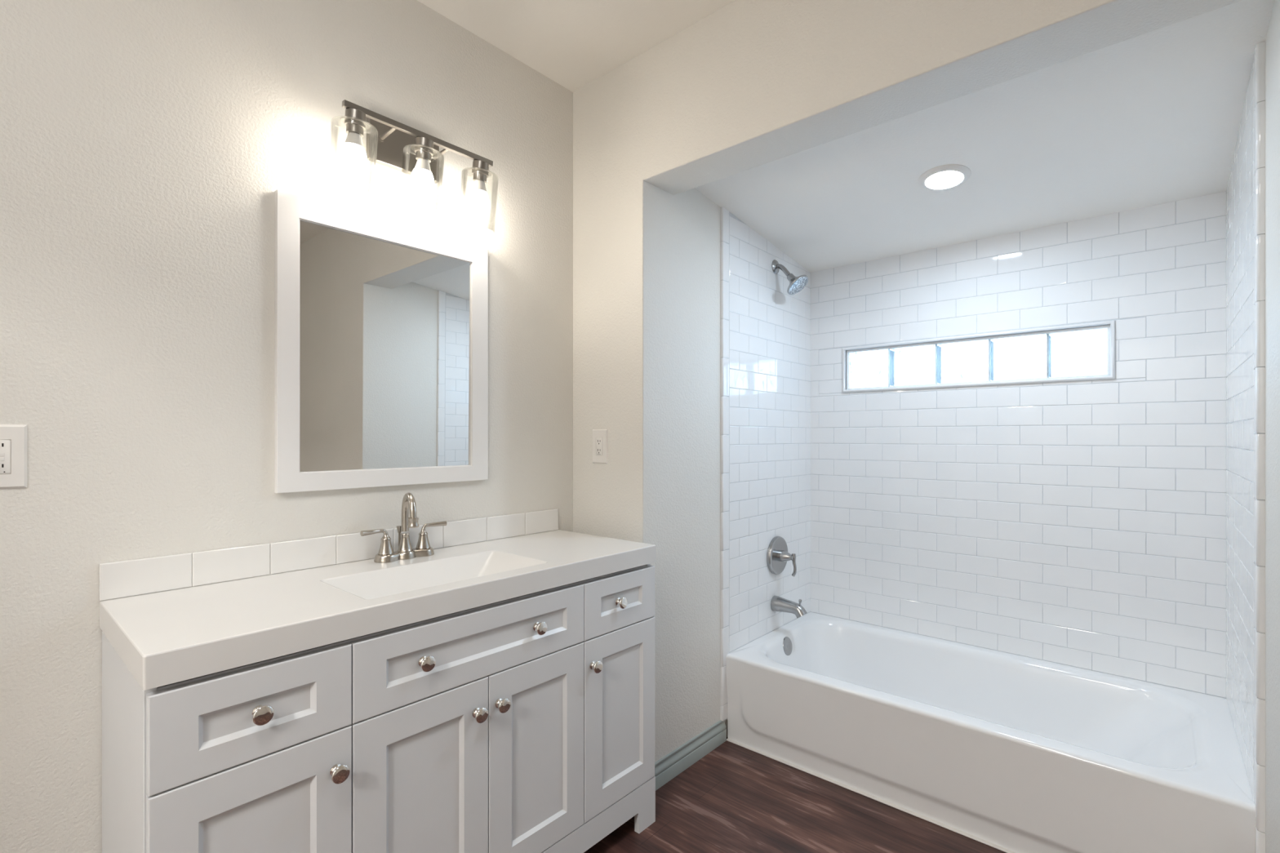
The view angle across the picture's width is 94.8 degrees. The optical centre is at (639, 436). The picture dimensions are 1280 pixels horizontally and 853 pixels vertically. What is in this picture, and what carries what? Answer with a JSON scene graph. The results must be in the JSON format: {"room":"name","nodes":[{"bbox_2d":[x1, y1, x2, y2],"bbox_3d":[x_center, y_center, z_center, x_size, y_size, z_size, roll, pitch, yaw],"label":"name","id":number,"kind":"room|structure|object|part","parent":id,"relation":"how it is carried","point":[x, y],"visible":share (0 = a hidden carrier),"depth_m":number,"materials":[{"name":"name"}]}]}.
{"room":"bathroom","nodes":[
{"label":"bathroom","id":0,"kind":"room"},
{"bbox_2d":[0,0,573,852],"bbox_3d":[-1.087,-0.043,1.460,0.120,2.615,2.463,0,0,41],"label":"wall","id":1,"kind":"structure","parent":0,"point":[146,146],"depth_m":1.38,"materials":[{"name":"paint"}]},
{"bbox_2d":[0,424,26,488],"bbox_3d":[-1.265,0.040,1.160,0.008,0.128,0.080,0,0,41],"label":"wall outlet","id":2,"kind":"object","parent":1,"relation":"attached to","point":[13,437],"visible":1,"depth_m":1.17,"materials":[{"name":"white plastic"}]},
{"bbox_2d":[0,440,10,474],"bbox_3d":[-1.264,0.040,1.159,0.003,0.067,0.033,0,0,41],"label":"receptacle","id":3,"kind":"object","parent":2,"relation":"attached to","point":[5,445],"depth_m":1.17,"materials":[{"name":"white plastic"}]},
{"bbox_2d":[98,508,558,600],"bbox_3d":[-0.740,0.315,1.756,0.010,0.080,1.294,0,0,41],"label":"backsplash","id":4,"kind":"structure","parent":1,"relation":"attached to","point":[128,578],"depth_m":1.53,"materials":[{"name":"tile"}]},
{"bbox_2d":[274,189,488,493],"bbox_3d":[-0.731,-0.245,1.760,0.020,0.782,0.636,0,0,41],"label":"wall mirror","id":5,"kind":"object","parent":1,"relation":"attached to","point":[381,326],"visible":1,"depth_m":1.71,"materials":[{"name":"paint"}]},
{"bbox_3d":[-0.736,-0.240,1.758,0.004,0.672,0.521,1,0,41],"label":"glass","id":6,"kind":"part","parent":5,"relation":"part of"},
{"bbox_2d":[328,99,497,235],"bbox_3d":[-0.654,-0.788,1.734,0.170,0.275,0.499,0,0,41],"label":"vanity light","id":7,"kind":"object","parent":1,"relation":"attached to","point":[392,144],"visible":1,"depth_m":1.70,"materials":[{"name":"silver metal"}]},
{"bbox_3d":[-0.767,-0.745,1.576,0.113,0.176,0.113,9,6,41],"label":"lamp shade","id":8,"kind":"part","parent":7,"relation":"part of","materials":[{"name":"clear glass"}]},
{"bbox_3d":[-0.769,-0.729,1.577,0.068,0.095,0.068,9,6,41],"label":"bulb","id":9,"kind":"part","parent":7,"relation":"part of","materials":[{"name":"white glass"}]},
{"bbox_3d":[-0.720,-0.869,1.686,0.094,0.018,0.018,0,0,41],"label":"arm","id":10,"kind":"part","parent":7,"relation":"part of","materials":[{"name":"silver metal"}]},
{"bbox_3d":[-0.713,-0.864,1.779,0.022,0.124,0.219,0,0,41],"label":"plate","id":11,"kind":"part","parent":7,"relation":"part of","materials":[{"name":"silver metal"}]},
{"bbox_3d":[-0.638,-0.745,1.723,0.113,0.176,0.113,9,6,41],"label":"lamp shade","id":12,"kind":"part","parent":7,"relation":"part of","materials":[{"name":"clear glass"}]},
{"bbox_3d":[-0.639,-0.729,1.724,0.068,0.095,0.068,9,6,41],"label":"bulb","id":13,"kind":"part","parent":7,"relation":"part of","materials":[{"name":"white glass"}]},
{"bbox_3d":[-0.611,-0.869,1.809,0.094,0.018,0.018,0,0,41],"label":"arm","id":14,"kind":"part","parent":7,"relation":"part of","materials":[{"name":"silver metal"}]},
{"bbox_3d":[-0.512,-0.745,1.866,0.113,0.176,0.113,9,6,41],"label":"lamp shade","id":15,"kind":"part","parent":7,"relation":"part of","materials":[{"name":"clear glass"}]},
{"bbox_3d":[-0.514,-0.729,1.867,0.068,0.095,0.068,9,6,41],"label":"bulb","id":16,"kind":"part","parent":7,"relation":"part of","materials":[{"name":"white glass"}]},
{"bbox_2d":[417,0,734,92],"bbox_3d":[0.166,-1.391,0.431,3.420,0.080,2.607,0,0,41],"label":"ceiling","id":17,"kind":"structure","parent":0,"point":[572,43],"depth_m":1.94,"materials":[{"name":"paint"}]},
{"bbox_2d":[673,187,810,750],"bbox_3d":[0.524,0.014,2.737,0.132,2.500,1.333,0,0,41],"label":"wall","id":18,"kind":"structure","parent":0,"point":[742,343],"depth_m":2.45,"materials":[{"name":"tile"}]},
{"bbox_2d":[654,720,726,791],"bbox_3d":[0.186,1.219,2.260,0.014,0.090,0.509,0,0,41],"label":"baseboard","id":19,"kind":"structure","parent":18,"relation":"attached to","point":[682,757],"depth_m":2.26,"materials":[{"name":"paint"}]},
{"bbox_2d":[766,536,796,576],"bbox_3d":[0.680,0.558,2.737,0.103,0.177,0.177,0,0,41],"label":"shower valve","id":20,"kind":"object","parent":18,"relation":"attached to","point":[777,557],"visible":1,"depth_m":2.73,"materials":[{"name":"grey metal"}]},
{"bbox_3d":[0.709,0.592,2.711,0.024,0.105,0.022,0,0,41],"label":"lever","id":21,"kind":"part","parent":20,"relation":"part of","materials":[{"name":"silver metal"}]},
{"bbox_2d":[770,595,807,618],"bbox_3d":[0.689,0.783,2.703,0.162,0.088,0.071,0,0,41],"label":"tub spout","id":22,"kind":"object","parent":18,"relation":"attached to","point":[777,603],"visible":1,"depth_m":2.69,"materials":[{"name":"grey metal"}]},
{"bbox_2d":[771,259,808,294],"bbox_3d":[0.694,-0.742,2.711,0.159,0.176,0.112,0,0,41],"label":"showerhead","id":23,"kind":"object","parent":18,"relation":"attached to","point":[797,284],"visible":1,"depth_m":2.70,"materials":[{"name":"grey metal"}]},
{"bbox_3d":[0.668,-0.767,2.734,0.088,0.081,0.021,0,0,41],"label":"arm","id":24,"kind":"part","parent":23,"relation":"part of","materials":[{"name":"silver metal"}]},
{"bbox_2d":[583,737,1005,852],"bbox_3d":[0.018,1.304,0.263,3.420,0.080,5.720,0,0,41],"label":"floor","id":25,"kind":"structure","parent":0,"point":[735,798],"depth_m":1.94,"materials":[{"name":"brown wood"}]},
{"bbox_2d":[102,564,655,852],"bbox_3d":[-0.546,0.839,1.594,0.509,0.850,1.297,0,0,41],"label":"vanity cabinet","id":26,"kind":"object","parent":25,"relation":"on","point":[525,723],"visible":1,"depth_m":1.31,"materials":[{"name":"paint"}]},
{"bbox_3d":[-0.702,0.507,1.088,0.019,0.164,0.324,0,0,41],"label":"drawer","id":27,"kind":"part","parent":26,"relation":"part of","materials":[{"name":"paint"}]},
{"bbox_3d":[-0.702,0.853,1.088,0.019,0.522,0.324,0,0,41],"label":"door","id":28,"kind":"part","parent":26,"relation":"part of","materials":[{"name":"paint"}]},
{"bbox_3d":[-0.692,0.507,1.077,0.029,0.036,0.036,0,0,41],"label":"knob","id":29,"kind":"part","parent":26,"relation":"part of","materials":[{"name":"silver metal"}]},
{"bbox_3d":[-0.599,0.668,1.170,0.029,0.036,0.036,0,0,41],"label":"knob","id":30,"kind":"part","parent":26,"relation":"part of","materials":[{"name":"silver metal"}]},
{"bbox_2d":[99,529,656,690],"bbox_3d":[-0.558,0.393,1.602,0.486,0.075,1.302,0,0,41],"label":"countertop","id":31,"kind":"structure","parent":26,"relation":"on","point":[169,637],"depth_m":1.30,"materials":[{"name":"stone"}]},
{"bbox_2d":[360,492,446,563],"bbox_3d":[-0.665,0.258,1.705,0.132,0.194,0.258,0,0,41],"label":"faucet","id":32,"kind":"object","parent":31,"relation":"on","point":[386,554],"visible":1,"depth_m":1.71,"materials":[{"name":"silver metal"}]},
{"bbox_3d":[-0.746,0.273,1.656,0.015,0.025,0.078,0,0,36],"label":"lever","id":33,"kind":"part","parent":32,"relation":"part of","materials":[{"name":"silver metal"}]},
{"bbox_3d":[-0.726,0.308,1.682,0.042,0.055,0.042,0,0,41],"label":"handle","id":34,"kind":"part","parent":32,"relation":"part of","materials":[{"name":"silver metal"}]},
{"bbox_3d":[-0.711,0.299,1.739,0.018,0.072,0.018,0,0,41],"label":"lift rod","id":35,"kind":"part","parent":32,"relation":"part of","materials":[{"name":"silver metal"}]},
{"bbox_3d":[-0.689,0.344,1.725,0.064,0.021,0.176,0,0,41],"label":"plate","id":36,"kind":"part","parent":32,"relation":"part of","materials":[{"name":"silver metal"}]},
{"bbox_3d":[-0.666,0.249,1.694,0.043,0.176,0.120,0,0,-35],"label":"spout","id":37,"kind":"part","parent":32,"relation":"part of","materials":[{"name":"silver metal"}]},
{"bbox_3d":[-0.651,0.308,1.768,0.042,0.055,0.042,0,0,41],"label":"handle","id":38,"kind":"part","parent":32,"relation":"part of","materials":[{"name":"silver metal"}]},
{"bbox_3d":[-0.628,0.273,1.791,0.078,0.025,0.015,0,0,-43],"label":"lever","id":39,"kind":"part","parent":32,"relation":"part of","materials":[{"name":"silver metal"}]},
{"bbox_2d":[319,550,548,599],"bbox_3d":[-0.526,0.393,1.561,0.271,0.075,0.515,0,0,41],"label":"sink basin","id":40,"kind":"object","parent":31,"relation":"in","point":[378,584],"depth_m":1.63,"materials":[{"name":"ceramic"}]},
{"bbox_3d":[-0.487,0.853,1.334,0.019,0.522,0.324,0,0,41],"label":"door","id":41,"kind":"part","parent":26,"relation":"part of","materials":[{"name":"paint"}]},
{"bbox_3d":[-0.479,0.507,1.319,0.029,0.036,0.036,0,0,41],"label":"knob","id":42,"kind":"part","parent":26,"relation":"part of","materials":[{"name":"silver metal"}]},
{"bbox_3d":[-0.381,0.507,1.455,0.019,0.164,0.647,0,0,41],"label":"drawer","id":43,"kind":"part","parent":26,"relation":"part of","materials":[{"name":"paint"}]},
{"bbox_3d":[-0.385,0.667,1.414,0.029,0.036,0.036,0,0,41],"label":"knob","id":44,"kind":"part","parent":26,"relation":"part of","materials":[{"name":"silver metal"}]},
{"bbox_3d":[-0.342,0.666,1.463,0.029,0.036,0.036,0,0,41],"label":"knob","id":45,"kind":"part","parent":26,"relation":"part of","materials":[{"name":"silver metal"}]},
{"bbox_3d":[-0.273,0.853,1.578,0.019,0.522,0.320,0,0,41],"label":"door","id":46,"kind":"part","parent":26,"relation":"part of","materials":[{"name":"paint"}]},
{"bbox_3d":[-0.266,0.507,1.562,0.029,0.036,0.036,0,0,41],"label":"knob","id":47,"kind":"part","parent":26,"relation":"part of","materials":[{"name":"silver metal"}]},
{"bbox_3d":[-0.128,0.666,1.707,0.029,0.036,0.036,0,0,41],"label":"knob","id":48,"kind":"part","parent":26,"relation":"part of","materials":[{"name":"silver metal"}]},
{"bbox_3d":[-0.061,0.507,1.819,0.019,0.164,0.316,0,0,41],"label":"drawer","id":49,"kind":"part","parent":26,"relation":"part of","materials":[{"name":"paint"}]},
{"bbox_3d":[-0.061,0.853,1.819,0.019,0.522,0.316,0,0,41],"label":"door","id":50,"kind":"part","parent":26,"relation":"part of","materials":[{"name":"paint"}]},
{"bbox_3d":[-0.057,0.507,1.800,0.029,0.036,0.036,0,0,41],"label":"knob","id":51,"kind":"part","parent":26,"relation":"part of","materials":[{"name":"silver metal"}]},
{"bbox_2d":[725,612,1255,852],"bbox_3d":[1.194,1.085,2.243,1.529,0.358,0.795,0,0,41],"label":"bathtub","id":52,"kind":"object","parent":25,"relation":"on","point":[1007,753],"visible":1,"depth_m":2.02,"materials":[{"name":"white ceramic"}]},
{"bbox_3d":[0.670,0.958,2.691,0.031,0.082,0.082,0,0,41],"label":"overflow plate","id":53,"kind":"part","parent":52,"relation":"part of","materials":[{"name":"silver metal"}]},
{"bbox_2d":[573,0,1241,762],"bbox_3d":[0.979,-0.043,1.336,3.190,2.615,0.174,0,0,41],"label":"wall","id":54,"kind":"structure","parent":0,"point":[749,84],"depth_m":1.97,"materials":[{"name":"paint"}]},
{"bbox_2d":[592,429,608,463],"bbox_3d":[-0.151,0.036,2.207,0.080,0.128,0.007,0,0,41],"label":"wall outlet","id":55,"kind":"object","parent":54,"relation":"attached to","point":[600,437],"visible":1,"depth_m":2.20,"materials":[{"name":"white plastic"}]},
{"bbox_2d":[595,437,602,455],"bbox_3d":[-0.153,0.036,2.205,0.033,0.067,0.003,0,0,41],"label":"receptacle","id":56,"kind":"object","parent":55,"relation":"attached to","point":[598,440],"depth_m":2.20,"materials":[{"name":"white plastic"}]},
{"bbox_2d":[694,0,1274,272],"bbox_3d":[1.142,-0.958,2.182,1.754,0.266,1.353,0,0,41],"label":"ceiling","id":57,"kind":"structure","parent":0,"point":[1153,117],"depth_m":1.94,"materials":[{"name":"paint"}]},
{"bbox_2d":[918,164,971,190],"bbox_3d":[1.081,-0.917,2.091,0.165,0.029,0.166,0,0,-35],"label":"recessed light","id":58,"kind":"object","parent":57,"relation":"in","point":[950,175],"visible":1,"depth_m":2.07,"materials":[{"name":"white plastic"}]},
{"bbox_2d":[810,191,1226,698],"bbox_3d":[1.505,0.014,2.596,1.754,2.500,0.150,0,0,41],"label":"wall","id":59,"kind":"structure","parent":0,"point":[1082,524],"depth_m":2.38,"materials":[{"name":"tile"}]},
{"bbox_2d":[842,320,1115,392],"bbox_3d":[1.433,-0.331,2.614,1.055,0.223,0.102,0,0,41],"label":"window","id":60,"kind":"structure","parent":59,"relation":"in","point":[848,355],"depth_m":2.55,"materials":[{"name":"plastic"}]},
{"bbox_2d":[1226,0,1279,852],"bbox_3d":[1.772,0.014,1.643,0.136,2.500,1.333,0,0,41],"label":"wall","id":61,"kind":"structure","parent":0,"point":[1253,187],"depth_m":1.43,"materials":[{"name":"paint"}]}
]}

